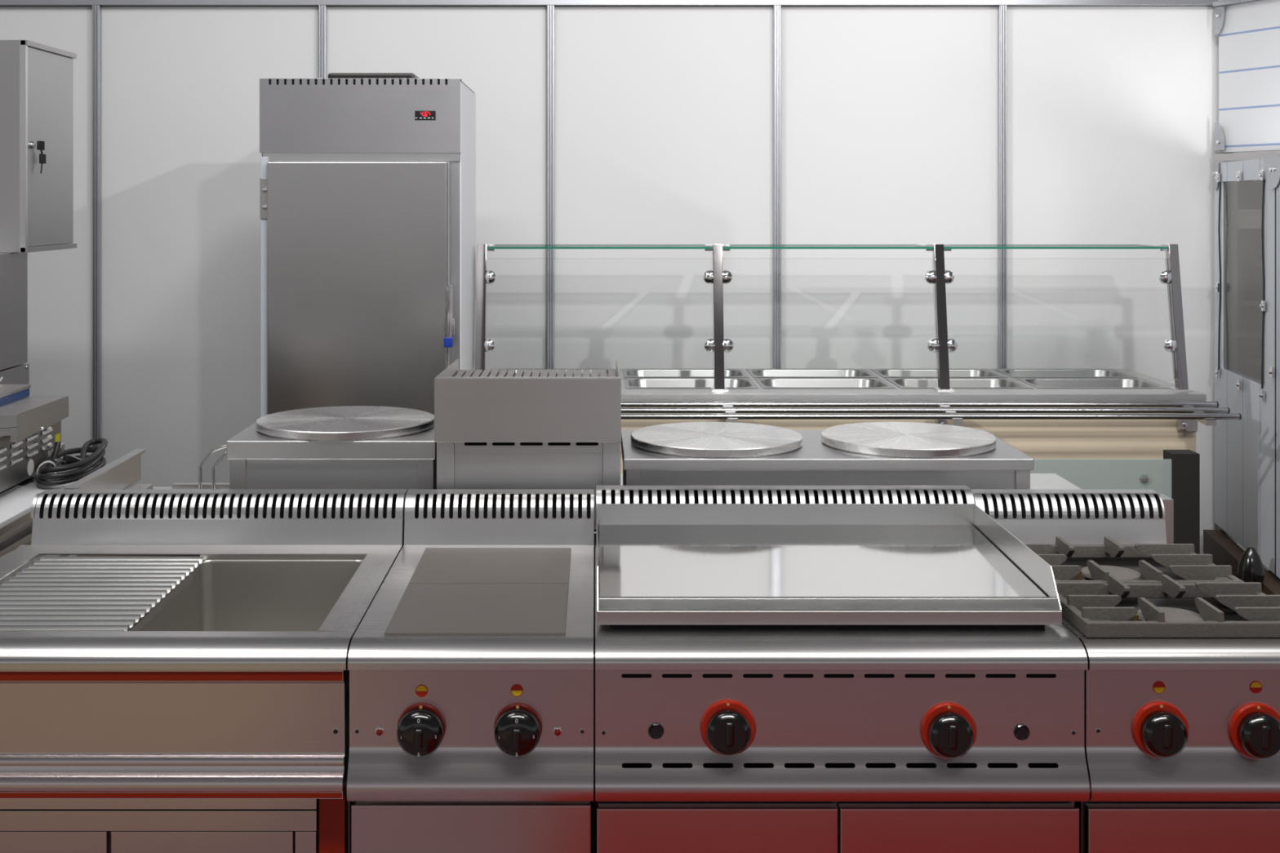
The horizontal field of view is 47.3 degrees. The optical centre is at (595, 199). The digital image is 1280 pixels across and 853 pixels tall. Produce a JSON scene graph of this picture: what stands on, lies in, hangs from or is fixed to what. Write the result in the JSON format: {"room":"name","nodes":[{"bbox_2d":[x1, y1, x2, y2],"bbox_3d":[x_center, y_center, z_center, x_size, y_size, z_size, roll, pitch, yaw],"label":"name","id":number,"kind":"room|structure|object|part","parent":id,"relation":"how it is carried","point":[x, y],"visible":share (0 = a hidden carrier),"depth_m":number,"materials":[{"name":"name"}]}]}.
{"room":"commercial kitchen","nodes":[
{"label":"commercial kitchen","id":0,"kind":"room"},
{"bbox_2d":[0,5,1279,570],"bbox_3d":[-0.720,0.388,6.420,8.960,2.475,0.040,0,0,0],"label":"wall","id":1,"kind":"structure","parent":0,"point":[664,114],"depth_m":6.40,"materials":[{"name":"white paint"}]},
{"bbox_2d":[92,4,101,467],"bbox_3d":[-2.181,0.388,6.383,0.034,2.475,0.034,0,0,0],"label":"trim","id":2,"kind":"structure","parent":1,"relation":"attached to","point":[96,9],"depth_m":6.37,"materials":[{"name":"metal"}]},
{"bbox_2d":[318,4,326,78],"bbox_3d":[-1.193,0.388,6.383,0.034,2.475,0.034,0,0,0],"label":"trim","id":3,"kind":"structure","parent":1,"relation":"attached to","point":[322,8],"depth_m":6.37,"materials":[{"name":"metal"}]},
{"bbox_2d":[546,4,554,368],"bbox_3d":[-0.196,0.388,6.383,0.034,2.475,0.034,0,0,0],"label":"trim","id":4,"kind":"structure","parent":1,"relation":"attached to","point":[550,8],"depth_m":6.37,"materials":[{"name":"metal"}]},
{"bbox_2d":[0,0,1218,5],"bbox_3d":[-1.240,-0.871,6.411,7.920,0.039,0.078,0,0,0],"label":"trim","id":5,"kind":"structure","parent":1,"relation":"attached to","point":[2,2],"depth_m":6.37,"materials":[{"name":"metal"}]},
{"bbox_2d":[773,4,781,368],"bbox_3d":[0.795,0.388,6.383,0.034,2.475,0.034,0,0,0],"label":"trim","id":6,"kind":"structure","parent":1,"relation":"attached to","point":[776,8],"depth_m":6.37,"materials":[{"name":"metal"}]},
{"bbox_2d":[997,4,1006,368],"bbox_3d":[1.781,0.388,6.383,0.034,2.475,0.034,0,0,0],"label":"trim","id":7,"kind":"structure","parent":1,"relation":"attached to","point":[1002,9],"depth_m":6.37,"materials":[{"name":"metal"}]},
{"bbox_2d":[1212,156,1279,578],"bbox_3d":[2.583,0.623,5.629,0.044,1.565,1.480,0,0,9],"label":"door","id":8,"kind":"structure","parent":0,"point":[1247,449],"depth_m":5.75,"materials":[{"name":"white metal"}]},
{"bbox_3d":[2.682,-0.100,6.311,0.004,0.120,0.101,0,0,9],"label":"corner plate","id":9,"kind":"part","parent":8,"relation":"part of","materials":[{"name":"metal"}]},
{"bbox_2d":[1214,169,1274,400],"bbox_3d":[2.608,0.328,5.865,0.037,0.885,0.829,0,0,10],"label":"window","id":10,"kind":"structure","parent":8,"relation":"in","point":[1244,200],"depth_m":5.93,"materials":[{"name":"glass"}]},
{"bbox_3d":[2.544,-0.100,5.481,0.004,0.120,0.241,0,0,9],"label":"corner plate","id":11,"kind":"part","parent":8,"relation":"part of","materials":[{"name":"metal"}]},
{"bbox_2d":[1213,0,1279,161],"bbox_3d":[2.946,-0.513,5.720,0.060,0.694,1.355,0,0,-20],"label":"window","id":12,"kind":"structure","parent":0,"point":[1248,31],"depth_m":6.20,"materials":[{"name":"glass"}]},
{"bbox_3d":[2.703,-0.275,6.321,0.004,0.120,0.055,0,0,-20],"label":"corner plate","id":13,"kind":"part","parent":12,"relation":"part of","materials":[{"name":"metal"}]},
{"bbox_3d":[2.703,-0.775,6.321,0.004,0.120,0.055,0,0,-20],"label":"corner plate","id":14,"kind":"part","parent":12,"relation":"part of","materials":[{"name":"metal"}]},
{"bbox_3d":[2.945,-0.850,5.722,0.060,0.020,1.350,0,0,-20],"label":"rail","id":15,"kind":"part","parent":12,"relation":"part of","materials":[{"name":"metal"}]},
{"bbox_3d":[2.945,-0.183,5.722,0.060,0.034,1.350,0,0,-20],"label":"rail","id":16,"kind":"part","parent":12,"relation":"part of","materials":[{"name":"metal"}]},
{"bbox_2d":[1267,570,1279,581],"bbox_3d":[0.000,1.650,1.500,14.000,0.050,15.000,0,0,0],"label":"floor","id":17,"kind":"structure","parent":0,"point":[1269,571],"depth_m":6.32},
{"bbox_2d":[0,253,29,397],"bbox_3d":[-2.267,0.896,4.446,0.866,1.457,0.592,0,0,0],"label":"cabinet","id":18,"kind":"object","parent":17,"relation":"on","point":[13,266],"visible":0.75,"depth_m":4.62,"materials":[{"name":"silver metal"}]},
{"bbox_3d":[-2.269,1.069,4.446,0.862,1.073,0.592,0,0,0],"label":"casing","id":19,"kind":"part","parent":18,"relation":"part of","materials":[{"name":"metal"}]},
{"bbox_2d":[0,40,76,253],"bbox_3d":[-2.189,-0.169,4.821,0.823,0.672,0.442,0,0,0],"label":"wall cabinet","id":20,"kind":"object","parent":18,"relation":"on","point":[37,79],"visible":1,"depth_m":4.69,"materials":[{"name":"metal"}]},
{"bbox_3d":[-1.806,-0.169,4.830,0.011,0.636,0.410,0,0,0],"label":"door","id":21,"kind":"part","parent":20,"relation":"part of","materials":[{"name":"metal"}]},
{"bbox_2d":[0,467,92,585],"bbox_3d":[-1.968,1.175,3.225,1.265,0.900,1.450,0,0,0],"label":"countertop","id":22,"kind":"structure","parent":17,"relation":"on","point":[15,501],"depth_m":3.53,"materials":[{"name":"metal"}]},
{"bbox_3d":[-1.970,0.749,3.225,1.259,0.017,1.440,0,0,0],"label":"edge rail","id":23,"kind":"part","parent":22,"relation":"part of","materials":[{"name":"metal"}]},
{"bbox_3d":[-1.407,0.828,3.220,0.045,0.018,1.320,0,0,0],"label":"rail","id":24,"kind":"part","parent":22,"relation":"part of","materials":[{"name":"metal"}]},
{"bbox_3d":[-1.407,0.783,3.220,0.045,0.018,1.320,0,0,0],"label":"rail","id":25,"kind":"part","parent":22,"relation":"part of","materials":[{"name":"metal"}]},
{"bbox_2d":[0,375,68,492],"bbox_3d":[-1.773,0.597,3.503,0.754,0.255,0.906,0,0,0],"label":"kitchen appliance","id":26,"kind":"object","parent":22,"relation":"on","point":[30,428],"visible":0.91,"depth_m":3.69,"materials":[{"name":"metal"}]},
{"bbox_3d":[-1.817,0.500,3.610,0.605,0.010,0.620,0,0,0],"label":"lid","id":27,"kind":"part","parent":26,"relation":"part of","materials":[{"name":"metal"}]},
{"bbox_3d":[-1.794,0.640,3.490,0.713,0.134,0.880,0,0,0],"label":"casing","id":28,"kind":"part","parent":26,"relation":"part of","materials":[{"name":"metal"}]},
{"bbox_3d":[-1.407,0.928,3.220,0.045,0.018,1.320,0,0,0],"label":"rail","id":29,"kind":"part","parent":22,"relation":"part of","materials":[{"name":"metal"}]},
{"bbox_2d":[35,438,107,486],"bbox_3d":[-1.360,0.679,3.799,0.144,0.085,0.319,0,0,0],"label":"power cable","id":30,"kind":"object","parent":22,"relation":"on","point":[84,462],"visible":0.99,"depth_m":3.75,"materials":[{"name":"black rubber"}]},
{"bbox_2d":[63,448,230,556],"bbox_3d":[-0.994,1.125,3.428,0.319,1.000,0.525,0,0,0],"label":"counter","id":31,"kind":"object","parent":17,"relation":"on","point":[122,473],"visible":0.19,"depth_m":3.50,"materials":[{"name":"metal"}]},
{"bbox_3d":[-0.987,0.815,3.200,0.297,0.150,0.012,0,0,0],"label":"rail","id":32,"kind":"part","parent":31,"relation":"part of","materials":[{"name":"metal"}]},
{"bbox_2d":[152,486,172,488],"bbox_3d":[-0.987,0.805,3.435,0.306,0.160,0.510,0,0,0],"label":"countertop","id":33,"kind":"structure","parent":31,"relation":"on","point":[153,487],"depth_m":3.68,"materials":[{"name":"metal"}]},
{"bbox_3d":[-0.950,0.719,3.667,0.220,0.012,0.025,0,0,0],"label":"rail","id":34,"kind":"part","parent":31,"relation":"part of","materials":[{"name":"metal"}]},
{"bbox_2d":[198,444,226,488],"bbox_3d":[-0.950,0.735,3.479,0.164,0.262,0.301,0,0,0],"label":"pipe","id":35,"kind":"object","parent":31,"relation":"in","point":[200,468],"visible":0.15,"depth_m":3.60,"materials":[{"name":"silver metal"}]},
{"bbox_2d":[0,488,407,852],"bbox_3d":[-0.805,1.125,2.756,0.800,1.001,0.785,0,0,0],"label":"sink","id":36,"kind":"object","parent":17,"relation":"on","point":[148,704],"visible":0.99,"depth_m":2.39,"materials":[{"name":"metal"}]},
{"bbox_3d":[-0.998,1.255,2.410,0.395,0.440,0.040,0,0,0],"label":"door","id":37,"kind":"part","parent":36,"relation":"part of","materials":[{"name":"metal"}]},
{"bbox_3d":[-0.830,1.016,2.409,0.747,0.034,0.042,0,0,0],"label":"rail","id":38,"kind":"part","parent":36,"relation":"part of","materials":[{"name":"metal"}]},
{"bbox_3d":[-0.830,0.988,2.409,0.747,0.020,0.042,0,0,0],"label":"rail","id":39,"kind":"part","parent":36,"relation":"part of","materials":[{"name":"metal"}]},
{"bbox_2d":[0,545,402,670],"bbox_3d":[-0.805,0.745,2.715,0.800,0.041,0.696,0,0,0],"label":"countertop","id":40,"kind":"structure","parent":36,"relation":"on","point":[322,649],"depth_m":2.40,"materials":[{"name":"metal"}]},
{"bbox_3d":[-0.644,1.255,2.410,0.298,0.440,0.040,0,0,0],"label":"door","id":41,"kind":"part","parent":36,"relation":"part of","materials":[{"name":"metal"}]},
{"bbox_2d":[127,555,366,693],"bbox_3d":[-0.637,0.844,2.719,0.342,0.237,0.534,0,0,0],"label":"basin","id":42,"kind":"object","parent":36,"relation":"in","point":[207,594],"depth_m":2.98,"materials":[{"name":"silver metal"}]},
{"bbox_3d":[-0.474,1.255,2.410,0.034,0.440,0.040,0,0,0],"label":"door","id":43,"kind":"part","parent":36,"relation":"part of","materials":[{"name":"metal"}]},
{"bbox_3d":[-0.432,1.241,2.413,0.042,0.528,0.035,0,0,0],"label":"post","id":44,"kind":"part","parent":36,"relation":"part of","materials":[{"name":"red metal"}]},
{"bbox_2d":[259,72,475,417],"bbox_3d":[-0.820,0.586,5.378,0.700,2.078,0.733,0,0,0],"label":"fridge","id":45,"kind":"object","parent":17,"relation":"on","point":[367,181],"visible":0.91,"depth_m":5.05,"materials":[{"name":"metal"}]},
{"bbox_3d":[-1.152,-0.005,5.073,0.026,0.140,0.006,0,0,0],"label":"hinge plate","id":46,"kind":"part","parent":45,"relation":"part of","materials":[{"name":"metal"}]},
{"bbox_3d":[-0.826,0.661,5.074,0.622,1.587,0.048,0,0,0],"label":"door","id":47,"kind":"part","parent":45,"relation":"part of","materials":[{"name":"metal"}]},
{"bbox_3d":[-0.820,-0.294,5.123,0.700,0.260,0.073,0,0,0],"label":"header panel","id":48,"kind":"part","parent":45,"relation":"part of","materials":[{"name":"metal"}]},
{"bbox_3d":[-0.505,0.390,5.035,0.024,0.190,0.034,0,0,0],"label":"door handle","id":49,"kind":"part","parent":45,"relation":"part of","materials":[{"name":"silver metal"}]},
{"bbox_3d":[-0.472,0.540,5.428,0.004,1.910,0.633,0,0,0],"label":"panel","id":50,"kind":"part","parent":45,"relation":"part of","materials":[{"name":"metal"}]},
{"bbox_2d":[346,488,594,852],"bbox_3d":[-0.202,1.125,2.745,0.398,1.001,0.807,0,0,0],"label":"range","id":51,"kind":"object","parent":17,"relation":"on","point":[470,664],"visible":1,"depth_m":2.39,"materials":[{"name":"metal"}]},
{"bbox_3d":[-0.284,0.864,2.359,0.075,0.075,0.028,0,0,0],"label":"control knob","id":52,"kind":"part","parent":51,"relation":"part of","materials":[{"name":"black plastic"}]},
{"bbox_3d":[-0.202,0.870,2.379,0.398,0.211,0.042,0,0,0],"label":"control panel","id":53,"kind":"part","parent":51,"relation":"part of","materials":[{"name":"metal"}]},
{"bbox_2d":[347,545,594,670],"bbox_3d":[-0.202,0.745,2.715,0.398,0.041,0.696,0,0,0],"label":"countertop","id":54,"kind":"structure","parent":51,"relation":"on","point":[370,649],"depth_m":2.40,"materials":[{"name":"metal"}]},
{"bbox_3d":[-0.204,1.233,2.401,0.394,0.484,0.022,0,0,0],"label":"door","id":55,"kind":"part","parent":51,"relation":"part of","materials":[{"name":"metal"}]},
{"bbox_3d":[-0.127,0.864,2.359,0.075,0.075,0.028,0,0,0],"label":"control knob","id":56,"kind":"part","parent":51,"relation":"part of","materials":[{"name":"black plastic"}]},
{"bbox_2d":[361,473,1080,852],"bbox_3d":[0.195,1.175,3.525,2.050,0.900,0.690,0,0,0],"label":"countertop","id":57,"kind":"structure","parent":17,"relation":"on","point":[1037,481],"depth_m":3.22,"materials":[{"name":"metal"}]},
{"bbox_2d":[226,405,436,491],"bbox_3d":[-0.592,0.621,3.470,0.470,0.205,0.419,0,0,0],"label":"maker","id":58,"kind":"object","parent":57,"relation":"on","point":[348,446],"visible":0.74,"depth_m":3.29,"materials":[{"name":"metal"}]},
{"bbox_3d":[-0.803,0.653,3.303,0.036,0.142,0.050,0,0,0],"label":"leg","id":59,"kind":"part","parent":58,"relation":"part of","materials":[{"name":"metal"}]},
{"bbox_3d":[-0.592,0.561,3.475,0.470,0.042,0.410,0,0,0],"label":"casing","id":60,"kind":"part","parent":58,"relation":"part of","materials":[{"name":"metal"}]},
{"bbox_3d":[-0.592,0.646,3.473,0.394,0.128,0.374,0,0,0],"label":"panel","id":61,"kind":"part","parent":58,"relation":"part of","materials":[{"name":"metal"}]},
{"bbox_3d":[-0.592,0.529,3.470,0.418,0.021,0.418,0,0,0],"label":"cooking plate","id":62,"kind":"part","parent":58,"relation":"part of","materials":[{"name":"metal"}]},
{"bbox_3d":[-0.381,0.653,3.303,0.036,0.142,0.050,0,0,0],"label":"leg","id":63,"kind":"part","parent":58,"relation":"part of","materials":[{"name":"metal"}]},
{"bbox_3d":[-0.381,0.653,3.645,0.036,0.142,0.050,0,0,0],"label":"leg","id":64,"kind":"part","parent":58,"relation":"part of","materials":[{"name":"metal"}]},
{"bbox_2d":[434,358,621,528],"bbox_3d":[-0.147,0.556,3.438,0.406,0.338,0.533,0,0,0],"label":"grill","id":65,"kind":"object","parent":57,"relation":"on","point":[504,428],"visible":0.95,"depth_m":3.17,"materials":[{"name":"metal"}]},
{"bbox_3d":[-0.328,0.625,3.215,0.038,0.198,0.050,0,0,0],"label":"leg","id":66,"kind":"part","parent":65,"relation":"part of","materials":[{"name":"metal"}]},
{"bbox_2d":[434,377,621,442],"bbox_3d":[-0.147,0.457,3.186,0.406,0.140,0.028,0,0,0],"label":"hood","id":67,"kind":"object","parent":65,"relation":"attached to","point":[467,409],"depth_m":3.17,"materials":[{"name":"metal"}]},
{"bbox_3d":[-0.146,0.624,3.199,0.324,0.196,0.004,0,0,0],"label":"panel","id":68,"kind":"part","parent":65,"relation":"part of","materials":[{"name":"metal"}]},
{"bbox_3d":[-0.147,0.441,3.450,0.396,0.024,0.480,0,0,0],"label":"ribbed plate","id":69,"kind":"part","parent":65,"relation":"part of","materials":[{"name":"metal"}]},
{"bbox_3d":[0.036,0.625,3.215,0.038,0.198,0.050,0,0,0],"label":"leg","id":70,"kind":"part","parent":65,"relation":"part of","materials":[{"name":"metal"}]},
{"bbox_2d":[401,473,1080,548],"bbox_3d":[0.195,0.743,3.525,2.050,0.035,0.690,0,0,0],"label":"countertop","id":71,"kind":"structure","parent":57,"relation":"on","point":[1037,481],"depth_m":3.74,"materials":[{"name":"metal"}]},
{"bbox_2d":[620,422,1033,488],"bbox_3d":[0.515,0.637,3.425,0.906,0.174,0.410,0,0,0],"label":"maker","id":72,"kind":"object","parent":57,"relation":"on","point":[686,453],"visible":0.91,"depth_m":3.24,"materials":[{"name":"metal"}]},
{"bbox_3d":[0.084,0.660,3.595,0.032,0.127,0.050,0,0,0],"label":"leg","id":73,"kind":"part","parent":72,"relation":"part of","materials":[{"name":"metal"}]},
{"bbox_3d":[0.084,0.660,3.253,0.032,0.127,0.050,0,0,0],"label":"leg","id":74,"kind":"part","parent":72,"relation":"part of","materials":[{"name":"metal"}]},
{"bbox_3d":[0.283,0.560,3.420,0.400,0.021,0.400,0,0,0],"label":"cooking plate","id":75,"kind":"part","parent":72,"relation":"part of","materials":[{"name":"metal"}]},
{"bbox_3d":[0.515,0.584,3.425,0.906,0.026,0.410,0,0,0],"label":"casing","id":76,"kind":"part","parent":72,"relation":"part of","materials":[{"name":"metal"}]},
{"bbox_3d":[0.515,0.653,3.423,0.838,0.113,0.374,0,0,0],"label":"panel","id":77,"kind":"part","parent":72,"relation":"part of","materials":[{"name":"metal"}]},
{"bbox_3d":[0.732,0.560,3.420,0.400,0.021,0.400,0,0,0],"label":"cooking plate","id":78,"kind":"part","parent":72,"relation":"part of","materials":[{"name":"metal"}]},
{"bbox_3d":[0.946,0.660,3.253,0.032,0.127,0.050,0,0,0],"label":"leg","id":79,"kind":"part","parent":72,"relation":"part of","materials":[{"name":"metal"}]},
{"bbox_2d":[595,485,1089,852],"bbox_3d":[0.399,1.119,2.742,0.798,1.013,0.796,0,0,0],"label":"griddle","id":80,"kind":"object","parent":17,"relation":"on","point":[779,668],"visible":1,"depth_m":2.39,"materials":[{"name":"metal"}]},
{"bbox_3d":[0.200,1.236,2.401,0.396,0.478,0.022,0,0,0],"label":"door","id":81,"kind":"part","parent":80,"relation":"part of","materials":[{"name":"metal"}]},
{"bbox_3d":[0.216,0.863,2.361,0.072,0.072,0.027,0,0,0],"label":"control knob","id":82,"kind":"part","parent":80,"relation":"part of","materials":[{"name":"black plastic"}]},
{"bbox_3d":[0.394,0.691,2.764,0.771,0.038,0.501,0,0,0],"label":"plate","id":83,"kind":"part","parent":80,"relation":"part of","materials":[{"name":"metal"}]},
{"bbox_2d":[595,545,1088,670],"bbox_3d":[0.399,0.745,2.715,0.798,0.041,0.696,0,0,0],"label":"countertop","id":84,"kind":"structure","parent":80,"relation":"on","point":[1048,647],"depth_m":2.38,"materials":[{"name":"metal"}]},
{"bbox_3d":[0.399,0.870,2.379,0.798,0.211,0.042,0,0,0],"label":"control panel","id":85,"kind":"part","parent":80,"relation":"part of","materials":[{"name":"metal"}]},
{"bbox_3d":[0.576,0.867,2.361,0.072,0.072,0.027,0,0,0],"label":"control knob","id":86,"kind":"part","parent":80,"relation":"part of","materials":[{"name":"black plastic"}]},
{"bbox_3d":[0.597,1.236,2.401,0.392,0.478,0.022,0,0,0],"label":"door","id":87,"kind":"part","parent":80,"relation":"part of","materials":[{"name":"metal"}]},
{"bbox_2d":[475,244,1241,473],"bbox_3d":[0.915,0.898,5.725,2.770,1.454,1.070,0,0,0],"label":"serving counter","id":88,"kind":"object","parent":17,"relation":"on","point":[1038,423],"depth_m":5.46,"materials":[{"name":"metal"}]},
{"bbox_3d":[-0.438,0.449,5.595,0.037,0.557,0.135,0,0,0],"label":"guard post","id":89,"kind":"part","parent":88,"relation":"part of","materials":[{"name":"metal"}]},
{"bbox_2d":[498,368,616,377],"bbox_3d":[-0.156,0.754,6.090,0.512,0.066,0.302,0,0,0],"label":"pan","id":90,"kind":"object","parent":88,"relation":"in","point":[499,369],"visible":0.16,"depth_m":6.22,"materials":[{"name":"metal"}]},
{"bbox_3d":[0.017,0.185,5.785,0.865,0.008,0.320,0,0,0],"label":"glass","id":91,"kind":"part","parent":88,"relation":"part of","materials":[{"name":"clear glass"}]},
{"bbox_3d":[0.017,0.457,5.606,0.865,0.461,0.089,0,0,0],"label":"glass","id":92,"kind":"part","parent":88,"relation":"part of","materials":[{"name":"clear glass"}]},
{"bbox_2d":[622,368,749,377],"bbox_3d":[0.372,0.754,6.090,0.512,0.066,0.302,0,0,0],"label":"pan","id":93,"kind":"object","parent":88,"relation":"in","point":[629,373],"visible":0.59,"depth_m":6.22,"materials":[{"name":"metal"}]},
{"bbox_2d":[623,377,759,388],"bbox_3d":[0.372,0.754,5.760,0.512,0.066,0.322,0,0,0],"label":"pan","id":94,"kind":"object","parent":88,"relation":"in","point":[630,383],"visible":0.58,"depth_m":5.90,"materials":[{"name":"metal"}]},
{"bbox_3d":[0.471,0.449,5.595,0.037,0.557,0.135,0,0,0],"label":"guard post","id":95,"kind":"part","parent":88,"relation":"part of","materials":[{"name":"metal"}]},
{"bbox_2d":[746,368,878,377],"bbox_3d":[0.900,0.754,6.090,0.512,0.066,0.302,0,0,0],"label":"pan","id":96,"kind":"object","parent":88,"relation":"in","point":[757,373],"visible":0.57,"depth_m":6.22,"materials":[{"name":"metal"}]},
{"bbox_2d":[754,377,896,388],"bbox_3d":[0.900,0.754,5.760,0.512,0.066,0.322,0,0,0],"label":"pan","id":97,"kind":"object","parent":88,"relation":"in","point":[766,383],"visible":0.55,"depth_m":5.90,"materials":[{"name":"metal"}]},
{"bbox_3d":[0.898,0.185,5.785,0.810,0.008,0.320,0,0,0],"label":"glass","id":98,"kind":"part","parent":88,"relation":"part of","materials":[{"name":"clear glass"}]},
{"bbox_3d":[0.898,0.457,5.606,0.810,0.461,0.089,0,0,0],"label":"glass","id":99,"kind":"part","parent":88,"relation":"part of","materials":[{"name":"clear glass"}]},
{"bbox_2d":[490,368,1205,394],"bbox_3d":[0.914,0.725,5.850,2.725,0.002,0.820,0,0,0],"label":"countertop","id":100,"kind":"structure","parent":88,"relation":"on","point":[761,390],"depth_m":5.52,"materials":[{"name":"metal"}]},
{"bbox_3d":[0.909,0.804,5.468,2.675,0.082,0.015,0,0,0],"label":"panel","id":101,"kind":"part","parent":88,"relation":"part of","materials":[{"name":"beige laminate"}]},
{"bbox_3d":[0.909,1.185,5.845,2.675,0.680,0.770,0,0,0],"label":"panel","id":102,"kind":"part","parent":88,"relation":"part of","materials":[{"name":"beige laminate"}]},
{"bbox_3d":[0.921,0.755,5.385,2.738,0.021,0.021,0,0,0],"label":"tray rail","id":103,"kind":"part","parent":88,"relation":"part of","materials":[{"name":"metal"}]},
{"bbox_3d":[0.922,0.764,5.295,2.740,0.021,0.021,0,0,0],"label":"tray rail","id":104,"kind":"part","parent":88,"relation":"part of","materials":[{"name":"metal"}]},
{"bbox_3d":[0.923,0.772,5.205,2.742,0.021,0.021,0,0,0],"label":"tray rail","id":105,"kind":"part","parent":88,"relation":"part of","materials":[{"name":"metal"}]},
{"bbox_2d":[870,368,1007,377],"bbox_3d":[1.428,0.754,6.090,0.512,0.066,0.302,0,0,0],"label":"pan","id":106,"kind":"object","parent":88,"relation":"in","point":[886,373],"visible":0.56,"depth_m":6.22,"materials":[{"name":"metal"}]},
{"bbox_3d":[1.325,0.449,5.595,0.037,0.557,0.135,0,0,0],"label":"guard post","id":107,"kind":"part","parent":88,"relation":"part of","materials":[{"name":"metal"}]},
{"bbox_2d":[884,377,1034,388],"bbox_3d":[1.428,0.754,5.760,0.512,0.066,0.322,0,0,0],"label":"pan","id":108,"kind":"object","parent":88,"relation":"in","point":[903,383],"visible":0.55,"depth_m":5.90,"materials":[{"name":"metal"}]},
{"bbox_3d":[1.776,0.185,5.785,0.859,0.008,0.320,0,0,0],"label":"glass","id":109,"kind":"part","parent":88,"relation":"part of","materials":[{"name":"clear glass"}]},
{"bbox_2d":[994,368,1137,377],"bbox_3d":[1.956,0.754,6.090,0.512,0.066,0.302,0,0,0],"label":"pan","id":110,"kind":"object","parent":88,"relation":"in","point":[1015,373],"visible":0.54,"depth_m":6.22,"materials":[{"name":"metal"}]},
{"bbox_2d":[1015,377,1168,388],"bbox_3d":[1.956,0.754,5.760,0.512,0.066,0.322,0,0,0],"label":"pan","id":111,"kind":"object","parent":88,"relation":"in","point":[1040,383],"visible":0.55,"depth_m":5.90,"materials":[{"name":"metal"}]},
{"bbox_3d":[1.776,0.457,5.606,0.859,0.461,0.089,0,0,0],"label":"glass","id":112,"kind":"part","parent":88,"relation":"part of","materials":[{"name":"clear glass"}]},
{"bbox_3d":[2.228,0.449,5.595,0.037,0.557,0.135,0,0,0],"label":"guard post","id":113,"kind":"part","parent":88,"relation":"part of","materials":[{"name":"metal"}]},
{"bbox_2d":[1030,449,1199,554],"bbox_3d":[1.507,1.194,4.415,0.614,0.863,0.081,0,0,0],"label":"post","id":114,"kind":"object","parent":17,"relation":"on","point":[1176,476],"visible":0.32,"depth_m":4.38,"materials":[{"name":"metal"}]},
{"bbox_3d":[1.773,1.194,4.418,0.082,0.863,0.075,0,0,0],"label":"post","id":115,"kind":"part","parent":114,"relation":"part of","materials":[{"name":"black metal"}]},
{"bbox_2d":[970,488,1279,852],"bbox_3d":[1.012,1.125,2.746,0.421,1.001,0.805,0,0,0],"label":"gas range","id":116,"kind":"object","parent":17,"relation":"on","point":[1182,677],"visible":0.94,"depth_m":2.39,"materials":[{"name":"metal"}]},
{"bbox_3d":[0.985,0.731,2.790,0.124,0.022,0.124,0,0,0],"label":"burner","id":117,"kind":"part","parent":116,"relation":"part of","materials":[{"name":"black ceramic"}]},
{"bbox_3d":[0.921,0.866,2.361,0.072,0.072,0.027,0,0,0],"label":"control knob","id":118,"kind":"part","parent":116,"relation":"part of","materials":[{"name":"black plastic"}]},
{"bbox_2d":[1062,615,1279,670],"bbox_3d":[1.001,0.745,2.715,0.398,0.041,0.696,0,0,0],"label":"countertop","id":119,"kind":"structure","parent":116,"relation":"on","point":[1104,653],"depth_m":2.38,"materials":[{"name":"metal"}]},
{"bbox_3d":[1.002,1.236,2.401,0.390,0.478,0.022,0,0,0],"label":"door","id":120,"kind":"part","parent":116,"relation":"part of","materials":[{"name":"metal"}]},
{"bbox_3d":[1.001,0.870,2.379,0.398,0.211,0.042,0,0,0],"label":"control panel","id":121,"kind":"part","parent":116,"relation":"part of","materials":[{"name":"metal"}]},
{"bbox_3d":[1.079,0.868,2.361,0.072,0.072,0.027,0,0,0],"label":"control knob","id":122,"kind":"part","parent":116,"relation":"part of","materials":[{"name":"black plastic"}]},
{"bbox_2d":[1203,529,1279,595],"bbox_3d":[2.520,1.475,5.454,0.070,0.100,1.724,0,0,9],"label":"timber beam","id":123,"kind":"structure","parent":17,"relation":"on","point":[1224,551],"depth_m":5.98,"materials":[{"name":"brown wood"}]},
{"bbox_2d":[1237,546,1264,584],"bbox_3d":[2.441,1.357,5.436,0.092,0.133,0.092,0,0,0],"label":"cap","id":124,"kind":"object","parent":123,"relation":"on","point":[1251,567],"visible":0.91,"depth_m":5.41,"materials":[{"name":"plastic"}]}
]}

